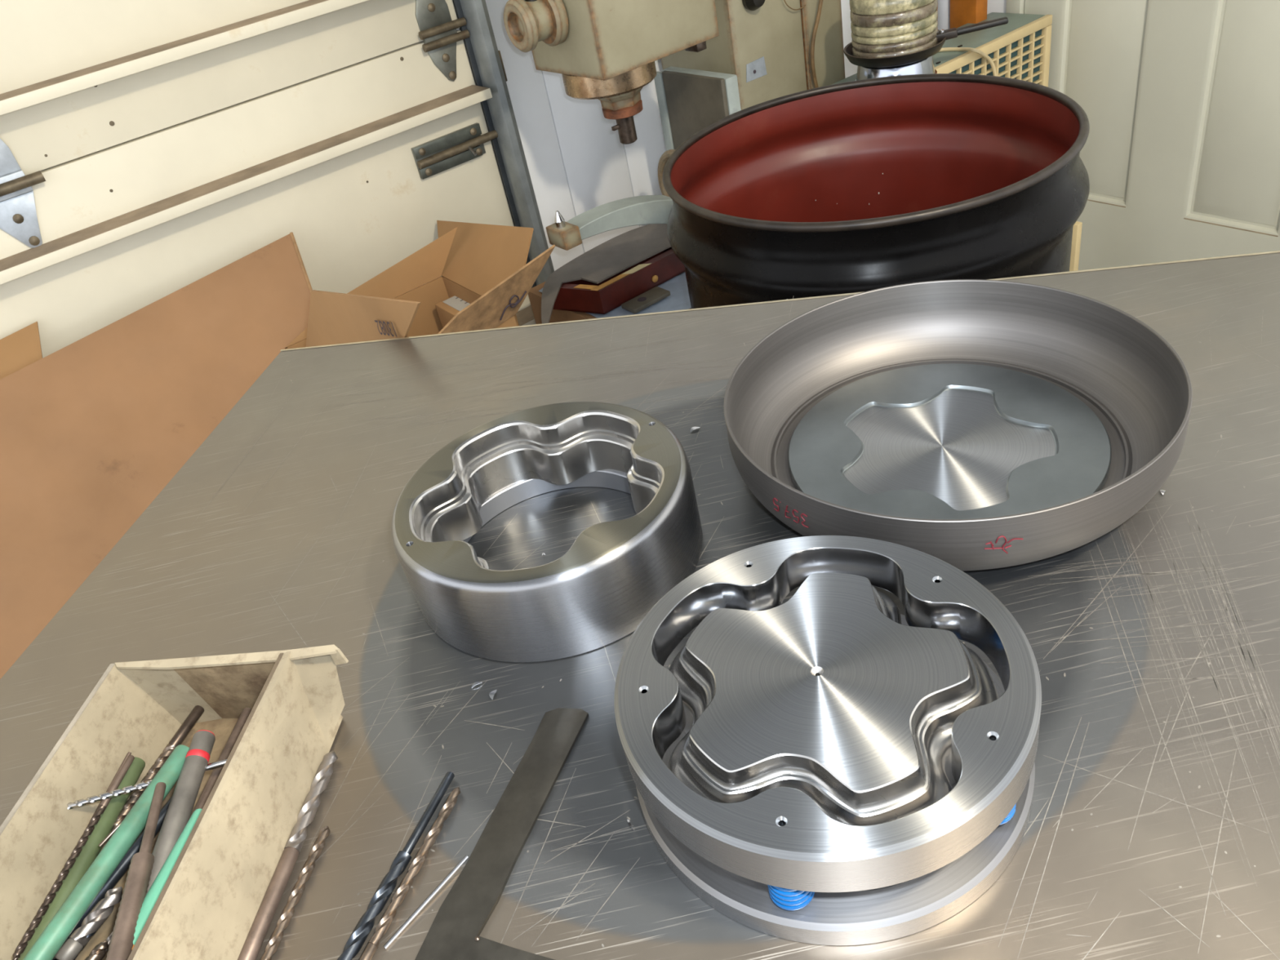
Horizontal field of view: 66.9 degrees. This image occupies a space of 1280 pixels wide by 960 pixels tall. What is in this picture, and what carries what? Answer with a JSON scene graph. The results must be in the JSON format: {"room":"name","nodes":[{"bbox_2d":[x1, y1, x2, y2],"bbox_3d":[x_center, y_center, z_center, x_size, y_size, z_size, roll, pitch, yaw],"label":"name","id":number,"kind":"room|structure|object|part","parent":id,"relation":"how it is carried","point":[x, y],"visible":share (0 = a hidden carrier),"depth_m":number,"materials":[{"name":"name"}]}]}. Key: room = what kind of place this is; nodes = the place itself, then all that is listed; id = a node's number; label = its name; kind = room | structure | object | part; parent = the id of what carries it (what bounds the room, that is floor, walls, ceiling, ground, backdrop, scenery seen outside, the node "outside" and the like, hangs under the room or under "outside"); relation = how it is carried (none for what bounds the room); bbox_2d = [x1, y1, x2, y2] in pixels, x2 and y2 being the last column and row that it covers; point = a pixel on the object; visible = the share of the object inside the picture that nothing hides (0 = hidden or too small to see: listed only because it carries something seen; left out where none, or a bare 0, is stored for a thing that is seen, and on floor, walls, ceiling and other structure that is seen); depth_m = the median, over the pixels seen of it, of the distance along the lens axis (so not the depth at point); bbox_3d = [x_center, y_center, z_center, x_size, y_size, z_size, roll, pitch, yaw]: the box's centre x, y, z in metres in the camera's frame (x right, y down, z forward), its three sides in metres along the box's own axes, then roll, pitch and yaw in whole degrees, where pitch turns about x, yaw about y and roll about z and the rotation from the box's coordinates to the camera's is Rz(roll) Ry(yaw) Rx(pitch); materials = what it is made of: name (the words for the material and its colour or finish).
{"room":"workshop","nodes":[
{"label":"workshop","id":0,"kind":"room"},
{"bbox_2d":[452,0,857,288],"bbox_3d":[0.056,-1.543,2.174,1.300,2.600,0.060,-32,40,-24],"label":"wall","id":1,"kind":"structure","parent":0,"point":[577,164],"depth_m":2.37,"materials":[{"name":"white paint"}]},
{"bbox_2d":[453,0,554,287],"bbox_3d":[-0.367,-1.107,1.956,0.064,2.300,0.069,20,47,37],"label":"door track","id":2,"kind":"object","parent":1,"relation":"attached to","point":[485,58],"visible":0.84,"depth_m":2.16,"materials":[{"name":"grey metal"}]},
{"bbox_2d":[0,0,536,358],"bbox_3d":[-1.399,-0.431,1.466,2.595,2.200,0.120,-32,40,-24],"label":"door","id":3,"kind":"structure","parent":2,"relation":"attached to","point":[148,148],"depth_m":1.86,"materials":[{"name":"beige paint"}]},
{"bbox_3d":[-1.396,-0.421,1.443,2.572,0.020,0.075,-32,40,-24],"label":"rail","id":4,"kind":"part","parent":3,"relation":"part of","materials":[{"name":"beige paint"}]},
{"bbox_3d":[-1.452,-0.560,1.405,2.588,0.526,0.045,-32,40,-24],"label":"panel","id":5,"kind":"part","parent":3,"relation":"part of","materials":[{"name":"beige paint"}]},
{"bbox_3d":[-1.347,-0.229,1.589,2.582,0.020,0.075,-32,40,-24],"label":"rail","id":6,"kind":"part","parent":3,"relation":"part of","materials":[{"name":"beige paint"}]},
{"bbox_3d":[-0.424,-0.747,2.138,0.169,0.024,0.006,-32,40,-24],"label":"latch plate","id":7,"kind":"part","parent":3,"relation":"part of","materials":[{"name":"metal"}]},
{"bbox_3d":[-0.421,-0.709,2.162,0.157,0.022,0.006,-32,40,-24],"label":"latch plate","id":8,"kind":"part","parent":3,"relation":"part of","materials":[{"name":"metal"}]},
{"bbox_3d":[-0.374,-0.734,2.158,0.008,0.024,0.025,-36,42,-28],"label":"bolt handle","id":9,"kind":"part","parent":3,"relation":"part of","materials":[{"name":"metal"}]},
{"bbox_3d":[-1.265,0.246,2.002,2.588,0.454,0.045,-32,40,-24],"label":"panel","id":10,"kind":"part","parent":3,"relation":"part of","materials":[{"name":"beige paint"}]},
{"bbox_3d":[-1.249,0.197,1.903,2.580,0.020,0.075,-32,40,-24],"label":"rail","id":11,"kind":"part","parent":3,"relation":"part of","materials":[{"name":"beige paint"}]},
{"bbox_3d":[-0.376,-1.265,1.933,0.153,2.600,0.030,-32,40,-24],"label":"panel","id":12,"kind":"part","parent":1,"relation":"part of","materials":[{"name":"white paint"}]},
{"bbox_3d":[-0.245,-1.346,2.001,0.179,2.600,0.030,-32,40,-24],"label":"panel","id":13,"kind":"part","parent":1,"relation":"part of","materials":[{"name":"white paint"}]},
{"bbox_3d":[-0.016,-1.488,2.121,0.406,2.600,0.030,-32,40,-24],"label":"panel","id":14,"kind":"part","parent":1,"relation":"part of","materials":[{"name":"white paint"}]},
{"bbox_3d":[0.357,-1.717,2.315,0.548,2.600,0.030,-32,40,-24],"label":"panel","id":15,"kind":"part","parent":1,"relation":"part of","materials":[{"name":"white paint"}]},
{"bbox_2d":[986,0,1006,14],"bbox_3d":[1.652,-1.175,1.177,0.058,2.600,3.660,-32,40,-24],"label":"wall","id":16,"kind":"structure","parent":0,"point":[993,6],"depth_m":2.48,"materials":[{"name":"white paint"}]},
{"bbox_2d":[1005,0,1025,13],"bbox_3d":[0.892,-1.454,2.253,0.040,2.060,0.042,-32,40,-24],"label":"trim","id":17,"kind":"structure","parent":16,"relation":"attached to","point":[1017,6],"depth_m":2.43,"materials":[{"name":"white paint"}]},
{"bbox_2d":[1024,0,1279,270],"bbox_3d":[1.163,-1.289,1.963,0.040,2.020,0.810,-32,40,-24],"label":"door","id":18,"kind":"structure","parent":16,"relation":"in","point":[1180,100],"depth_m":2.29,"materials":[{"name":"white paint"}]},
{"bbox_3d":[0.452,0.671,1.321,5.674,0.050,5.528,-13,36,0],"label":"floor","id":19,"kind":"structure","parent":0,"visible":0},
{"bbox_2d":[0,231,312,679],"bbox_3d":[-0.866,0.121,1.792,0.990,0.751,0.604,-31,40,-24],"label":"cardboard sheet","id":20,"kind":"object","parent":19,"relation":"on","point":[94,428],"visible":0.42,"depth_m":1.78,"materials":[{"name":"brown cardboard"}]},
{"bbox_2d":[284,220,555,349],"bbox_3d":[-0.294,-0.142,1.813,0.478,0.930,1.056,-32,40,-24],"label":"carton","id":21,"kind":"object","parent":19,"relation":"on","point":[483,265],"visible":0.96,"depth_m":1.88,"materials":[{"name":"cardboard"}]},
{"bbox_2d":[435,295,470,328],"bbox_3d":[-0.304,-0.162,2.169,0.115,0.541,0.110,-32,40,-24],"label":"carton","id":22,"kind":"object","parent":21,"relation":"in","point":[448,308],"visible":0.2,"depth_m":2.01,"materials":[{"name":"cardboard"}]},
{"bbox_2d":[528,281,691,324],"bbox_3d":[0.060,-0.288,2.331,0.400,0.430,0.440,-32,40,-24],"label":"carton","id":23,"kind":"object","parent":19,"relation":"on","point":[535,295],"visible":0.02,"depth_m":2.24,"materials":[{"name":"cardboard"}]},
{"bbox_2d":[538,271,691,318],"bbox_3d":[0.026,-0.464,2.190,0.380,0.017,0.385,-32,40,-24],"label":"plastic sheet","id":24,"kind":"object","parent":23,"relation":"on","point":[678,299],"depth_m":2.08,"materials":[{"name":"white plastic"}]},
{"bbox_2d":[541,223,671,324],"bbox_3d":[-0.079,-0.448,2.150,0.192,0.055,0.552,20,47,37],"label":"cover","id":25,"kind":"object","parent":24,"relation":"on","point":[628,249],"visible":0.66,"depth_m":2.16,"materials":[{"name":"metal"}]},
{"bbox_2d":[552,247,684,314],"bbox_3d":[-0.034,-0.455,2.155,0.325,0.057,0.136,-32,40,-25],"label":"case","id":26,"kind":"object","parent":24,"relation":"on","point":[603,297],"visible":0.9,"depth_m":2.10,"materials":[{"name":"red wood"}]},
{"bbox_3d":[0.013,-0.388,2.087,0.100,0.011,0.048,-32,40,-24],"label":"steel bracket","id":27,"kind":"part","parent":24,"relation":"part of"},
{"bbox_2d":[0,250,1279,959],"bbox_3d":[0.386,0.520,0.767,1.750,0.861,1.308,-3,37,13],"label":"metal table","id":28,"kind":"object","parent":19,"relation":"on","point":[1153,831],"visible":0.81,"depth_m":0.68,"materials":[{"name":"metal"}]},
{"bbox_2d":[0,644,348,959],"bbox_3d":[-0.294,0.238,0.556,0.168,0.081,0.322,-3,37,14],"label":"bin","id":29,"kind":"object","parent":28,"relation":"on","point":[207,906],"visible":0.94,"depth_m":0.60,"materials":[{"name":"beige plastic"}]},
{"bbox_2d":[12,755,134,959],"bbox_3d":[-0.339,0.223,0.585,0.004,0.010,0.131,-5,37,11],"label":"drill","id":30,"kind":"object","parent":29,"relation":"in","point":[28,934],"visible":1,"depth_m":0.58,"materials":[{"name":"metal"}]},
{"bbox_2d":[17,756,145,959],"bbox_3d":[-0.340,0.234,0.590,0.012,0.018,0.147,-6,36,9],"label":"rod","id":31,"kind":"object","parent":29,"relation":"in","point":[91,849],"visible":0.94,"depth_m":0.59,"materials":[{"name":"green plastic"}]},
{"bbox_2d":[73,930,97,959],"bbox_3d":[-0.318,0.265,0.550,0.005,0.008,0.041,6,40,24],"label":"drill","id":32,"kind":"object","parent":29,"relation":"in","point":[93,933],"visible":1,"depth_m":0.55,"materials":[{"name":"metal"}]},
{"bbox_2d":[54,886,122,959],"bbox_3d":[-0.314,0.254,0.556,0.010,0.012,0.045,8,41,26],"label":"drill","id":33,"kind":"object","parent":29,"relation":"in","point":[95,919],"visible":1,"depth_m":0.55,"materials":[{"name":"grey metal"}]},
{"bbox_2d":[84,940,108,959],"bbox_3d":[-0.305,0.269,0.534,0.007,0.007,0.031,5,40,24],"label":"drill","id":34,"kind":"object","parent":29,"relation":"in","point":[99,951],"visible":1,"depth_m":0.54,"materials":[{"name":"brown metal"}]},
{"bbox_2d":[22,744,189,959],"bbox_3d":[-0.311,0.223,0.567,0.013,0.020,0.153,1,38,19],"label":"rod","id":35,"kind":"object","parent":29,"relation":"in","point":[74,907],"visible":1,"depth_m":0.56,"materials":[{"name":"green plastic"}]},
{"bbox_2d":[100,932,112,959],"bbox_3d":[-0.298,0.257,0.559,0.005,0.005,0.062,4,39,22],"label":"drill","id":36,"kind":"object","parent":29,"relation":"in","point":[109,936],"visible":0.15,"depth_m":0.55,"materials":[{"name":"grey metal"}]},
{"bbox_2d":[88,751,131,824],"bbox_3d":[-0.348,0.207,0.630,0.003,0.013,0.066,-2,37,15],"label":"drill shank","id":37,"kind":"object","parent":29,"relation":"in","point":[128,753],"visible":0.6,"depth_m":0.64,"materials":[{"name":"brown metal"}]},
{"bbox_2d":[53,795,172,959],"bbox_3d":[-0.313,0.232,0.593,0.008,0.008,0.122,5,39,23],"label":"drill shank","id":38,"kind":"object","parent":29,"relation":"in","point":[124,864],"visible":0.17,"depth_m":0.59,"materials":[{"name":"metal"}]},
{"bbox_2d":[98,821,121,847],"bbox_3d":[-0.320,0.214,0.586,0.002,0.005,0.017,18,46,36],"label":"pin","id":39,"kind":"object","parent":38,"relation":"on","point":[109,835],"visible":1,"depth_m":0.58,"materials":[{"name":"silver metal"}]},
{"bbox_2d":[105,782,166,959],"bbox_3d":[-0.284,0.226,0.550,0.013,0.016,0.123,-14,36,-2],"label":"rod","id":40,"kind":"object","parent":29,"relation":"in","point":[140,872],"visible":0.98,"depth_m":0.54,"materials":[{"name":"brown metal"}]},
{"bbox_2d":[66,758,227,809],"bbox_3d":[-0.314,0.193,0.612,0.112,0.012,0.004,-17,36,-6],"label":"drill","id":41,"kind":"object","parent":29,"relation":"in","point":[220,763],"visible":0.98,"depth_m":0.61,"materials":[{"name":"metal"}]},
{"bbox_2d":[111,705,204,831],"bbox_3d":[-0.321,0.191,0.646,0.007,0.013,0.095,2,38,19],"label":"drill","id":42,"kind":"object","parent":29,"relation":"in","point":[179,737],"visible":0.61,"depth_m":0.65,"materials":[{"name":"brown metal"}]},
{"bbox_2d":[132,808,202,949],"bbox_3d":[-0.270,0.228,0.553,0.012,0.014,0.087,-4,37,12],"label":"rod","id":43,"kind":"object","parent":29,"relation":"in","point":[151,897],"visible":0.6,"depth_m":0.55,"materials":[{"name":"green plastic"}]},
{"bbox_2d":[146,729,215,893],"bbox_3d":[-0.280,0.216,0.577,0.014,0.031,0.146,-9,36,6],"label":"marker","id":44,"kind":"object","parent":29,"relation":"in","point":[180,810],"visible":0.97,"depth_m":0.59,"materials":[{"name":"grey plastic"}]},
{"bbox_2d":[190,707,251,817],"bbox_3d":[-0.277,0.199,0.625,0.007,0.010,0.129,-7,36,8],"label":"drill shank","id":45,"kind":"object","parent":29,"relation":"in","point":[246,712],"visible":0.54,"depth_m":0.64,"materials":[{"name":"brown metal"}]},
{"bbox_2d":[237,751,337,959],"bbox_3d":[-0.218,0.239,0.591,0.010,0.010,0.178,-5,36,11],"label":"drill","id":46,"kind":"object","parent":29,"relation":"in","point":[253,943],"visible":1,"depth_m":0.59,"materials":[{"name":"grey metal"}]},
{"bbox_2d":[260,826,330,959],"bbox_3d":[-0.207,0.253,0.572,0.006,0.006,0.111,-3,37,14],"label":"drill","id":47,"kind":"object","parent":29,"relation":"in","point":[273,943],"visible":1,"depth_m":0.58,"materials":[{"name":"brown metal"}]},
{"bbox_2d":[337,771,454,959],"bbox_3d":[-0.148,0.238,0.572,0.009,0.009,0.156,4,39,22],"label":"drill","id":48,"kind":"object","parent":28,"relation":"on","point":[355,942],"visible":1,"depth_m":0.57,"materials":[{"name":"metal"}]},
{"bbox_2d":[358,786,460,959],"bbox_3d":[-0.139,0.240,0.569,0.006,0.006,0.143,3,39,21],"label":"drill","id":49,"kind":"object","parent":28,"relation":"on","point":[388,915],"visible":1,"depth_m":0.57,"materials":[{"name":"brown metal"}]},
{"bbox_2d":[383,854,468,949],"bbox_3d":[-0.123,0.243,0.561,0.002,0.005,0.065,19,47,36],"label":"rod","id":50,"kind":"object","parent":28,"relation":"on","point":[464,859],"visible":1,"depth_m":0.56,"materials":[{"name":"metal"}]},
{"bbox_2d":[471,681,481,688],"bbox_3d":[-0.117,0.146,0.692,0.008,0.002,0.002,-23,37,-13],"label":"chip","id":51,"kind":"object","parent":28,"relation":"on","point":[476,682],"visible":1,"depth_m":0.69,"materials":[{"name":"metal"}]},
{"bbox_2d":[488,689,497,700],"bbox_3d":[-0.104,0.150,0.682,0.004,0.002,0.009,3,39,20],"label":"chip","id":52,"kind":"object","parent":28,"relation":"on","point":[491,694],"visible":1,"depth_m":0.68,"materials":[{"name":"metal"}]},
{"bbox_2d":[414,707,588,959],"bbox_3d":[-0.072,0.222,0.574,0.103,0.004,0.217,-6,36,10],"label":"square","id":53,"kind":"object","parent":28,"relation":"on","point":[455,931],"visible":1,"depth_m":0.58,"materials":[{"name":"metal"}]},
{"bbox_2d":[391,401,702,662],"bbox_3d":[-0.073,0.031,0.773,0.237,0.075,0.237,-13,36,0],"label":"ring","id":54,"kind":"object","parent":28,"relation":"on","point":[598,593],"visible":0.99,"depth_m":0.72,"materials":[{"name":"metal"}]},
{"bbox_3d":[-0.068,0.053,0.789,0.231,0.018,0.231,-13,36,0],"label":"floor plate","id":55,"kind":"part","parent":54,"relation":"part of","materials":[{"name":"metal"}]},
{"bbox_2d":[626,817,634,830],"bbox_3d":[-0.006,0.205,0.578,0.001,0.002,0.010,-22,37,-13],"label":"chip","id":56,"kind":"object","parent":28,"relation":"on","point":[628,820],"visible":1,"depth_m":0.58,"materials":[{"name":"metal"}]},
{"bbox_2d":[689,426,700,432],"bbox_3d":[0.051,-0.048,0.902,0.011,0.002,0.004,-25,37,-16],"label":"chip","id":57,"kind":"object","parent":28,"relation":"on","point":[692,428],"visible":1,"depth_m":0.90,"materials":[{"name":"metal"}]},
{"bbox_2d":[613,535,1041,945],"bbox_3d":[0.107,0.138,0.568,0.234,0.080,0.234,-13,36,0],"label":"die","id":58,"kind":"object","parent":28,"relation":"on","point":[829,764],"visible":1,"depth_m":0.52,"materials":[{"name":"metal"}]},
{"bbox_2d":[724,279,1192,571],"bbox_3d":[0.245,-0.050,0.786,0.346,0.072,0.346,-15,36,-2],"label":"dish","id":59,"kind":"object","parent":28,"relation":"on","point":[967,424],"visible":0.95,"depth_m":0.81,"materials":[{"name":"grey metal"}]},
{"bbox_2d":[503,0,844,196],"bbox_3d":[0.122,-0.859,2.211,0.371,1.450,0.944,16,45,34],"label":"machine","id":60,"kind":"object","parent":19,"relation":"on","point":[720,59],"visible":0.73,"depth_m":2.09,"materials":[{"name":"paint"}]},
{"bbox_3d":[-0.196,-0.858,1.812,0.086,0.104,0.104,-32,40,-24],"label":"knob","id":61,"kind":"part","parent":60,"relation":"part of","materials":[{"name":"paint"}]},
{"bbox_2d":[546,195,673,250],"bbox_3d":[0.073,-0.631,2.017,0.128,0.122,0.700,17,45,35],"label":"support arm","id":62,"kind":"object","parent":60,"relation":"attached to","point":[646,209],"visible":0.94,"depth_m":1.87,"materials":[{"name":"paint"}]},
{"bbox_3d":[-0.144,-0.465,1.840,0.038,0.036,0.062,-32,40,-24],"label":"arm","id":63,"kind":"part","parent":62,"relation":"part of","materials":[{"name":"paint"}]},
{"bbox_3d":[-0.034,-0.507,1.914,0.251,0.085,0.055,-32,40,-24],"label":"curved arm","id":64,"kind":"part","parent":62,"relation":"part of"},
{"bbox_3d":[0.185,-0.584,2.360,0.012,0.778,0.205,-32,40,-24],"label":"knee plate","id":65,"kind":"part","parent":60,"relation":"part of","materials":[{"name":"grey metal"}]},
{"bbox_3d":[0.251,-1.051,2.113,0.052,0.052,0.032,-32,40,-24],"label":"black knob","id":66,"kind":"part","parent":60,"relation":"part of","materials":[{"name":"black plastic"}]},
{"bbox_3d":[0.264,-0.935,2.209,0.064,0.041,0.001,-32,40,-24],"label":"maker plate","id":67,"kind":"part","parent":60,"relation":"part of","materials":[{"name":"metal"}]},
{"bbox_2d":[662,73,1089,308],"bbox_3d":[0.403,-0.149,1.652,0.606,0.870,0.606,19,46,36],"label":"drum","id":68,"kind":"object","parent":19,"relation":"on","point":[863,185],"visible":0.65,"depth_m":1.52,"materials":[{"name":"black metal"}]},
{"bbox_2d":[831,12,1052,87],"bbox_3d":[0.765,-0.742,2.497,0.623,0.696,0.194,-32,40,-24],"label":"air conditioner","id":69,"kind":"object","parent":19,"relation":"on","point":[1020,49],"visible":0.19,"depth_m":2.33,"materials":[{"name":"beige plastic"}]},
{"bbox_2d":[849,0,937,80],"bbox_3d":[0.556,-0.973,2.120,0.183,0.187,0.183,-13,36,0],"label":"hose","id":70,"kind":"object","parent":69,"relation":"on","point":[926,66],"depth_m":2.05,"materials":[{"name":"beige plastic"}]},
{"bbox_3d":[0.541,-1.035,2.074,0.183,0.030,0.183,-13,36,0],"label":"wrapped coil","id":71,"kind":"part","parent":70,"relation":"part of","materials":[{"name":"beige plastic"}]},
{"bbox_3d":[0.546,-1.014,2.090,0.183,0.024,0.183,-13,36,0],"label":"wrapped coil","id":72,"kind":"part","parent":70,"relation":"part of","materials":[{"name":"beige plastic"}]},
{"bbox_3d":[0.550,-0.996,2.103,0.183,0.020,0.183,-13,36,0],"label":"wrapped coil","id":73,"kind":"part","parent":70,"relation":"part of","materials":[{"name":"beige plastic"}]},
{"bbox_3d":[0.556,-0.970,2.122,0.183,0.016,0.183,-13,36,0],"label":"wrapped coil","id":74,"kind":"part","parent":70,"relation":"part of","materials":[{"name":"beige plastic"}]},
{"bbox_3d":[0.554,-0.982,2.113,0.183,0.015,0.183,-13,36,0],"label":"wrapped coil","id":75,"kind":"part","parent":70,"relation":"part of","materials":[{"name":"beige plastic"}]},
{"bbox_3d":[0.560,-0.955,2.133,0.183,0.022,0.183,-13,36,0],"label":"wrapped coil","id":76,"kind":"part","parent":70,"relation":"part of","materials":[{"name":"beige plastic"}]},
{"bbox_2d":[843,16,1008,67],"bbox_3d":[0.615,-0.970,2.131,0.334,0.044,0.219,-13,36,0],"label":"clamp","id":77,"kind":"object","parent":70,"relation":"on","point":[943,35],"visible":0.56,"depth_m":2.07,"materials":[{"name":"metal"}]},
{"bbox_3d":[0.719,-0.971,2.081,0.135,0.023,0.020,-3,37,13],"label":"handle","id":78,"kind":"part","parent":77,"relation":"part of","materials":[{"name":"black metal"}]},
{"bbox_2d":[938,47,996,75],"bbox_3d":[0.754,-0.960,2.269,0.176,0.107,0.073,-6,36,10],"label":"power cord","id":79,"kind":"object","parent":69,"relation":"on","point":[987,57],"visible":0.78,"depth_m":2.25,"materials":[{"name":"beige plastic"}]},
{"bbox_2d":[934,14,1052,87],"bbox_3d":[0.817,-0.717,2.429,0.545,0.676,0.322,-13,36,0],"label":"grille","id":80,"kind":"object","parent":69,"relation":"attached to","point":[1020,49],"depth_m":2.33,"materials":[{"name":"beige plastic"}]},
{"bbox_2d":[937,0,950,30],"bbox_3d":[0.777,-1.231,2.467,0.044,1.500,0.044,-13,36,0],"label":"pipe","id":81,"kind":"object","parent":19,"relation":"on","point":[944,6],"visible":0.02,"depth_m":2.48,"materials":[{"name":"paint"}]},
{"bbox_2d":[950,0,987,28],"bbox_3d":[0.820,-1.206,2.420,0.045,1.500,0.081,-32,40,-24],"label":"wooden post","id":82,"kind":"object","parent":19,"relation":"on","point":[962,12],"visible":0.02,"depth_m":2.42,"materials":[{"name":"orange wood"}]},
{"bbox_2d":[1069,221,1082,271],"bbox_3d":[1.046,-0.510,2.433,0.020,0.302,0.100,-32,40,-24],"label":"board","id":83,"kind":"object","parent":19,"relation":"on","point":[1077,228],"visible":0.2,"depth_m":2.34,"materials":[{"name":"wood"}]}
]}

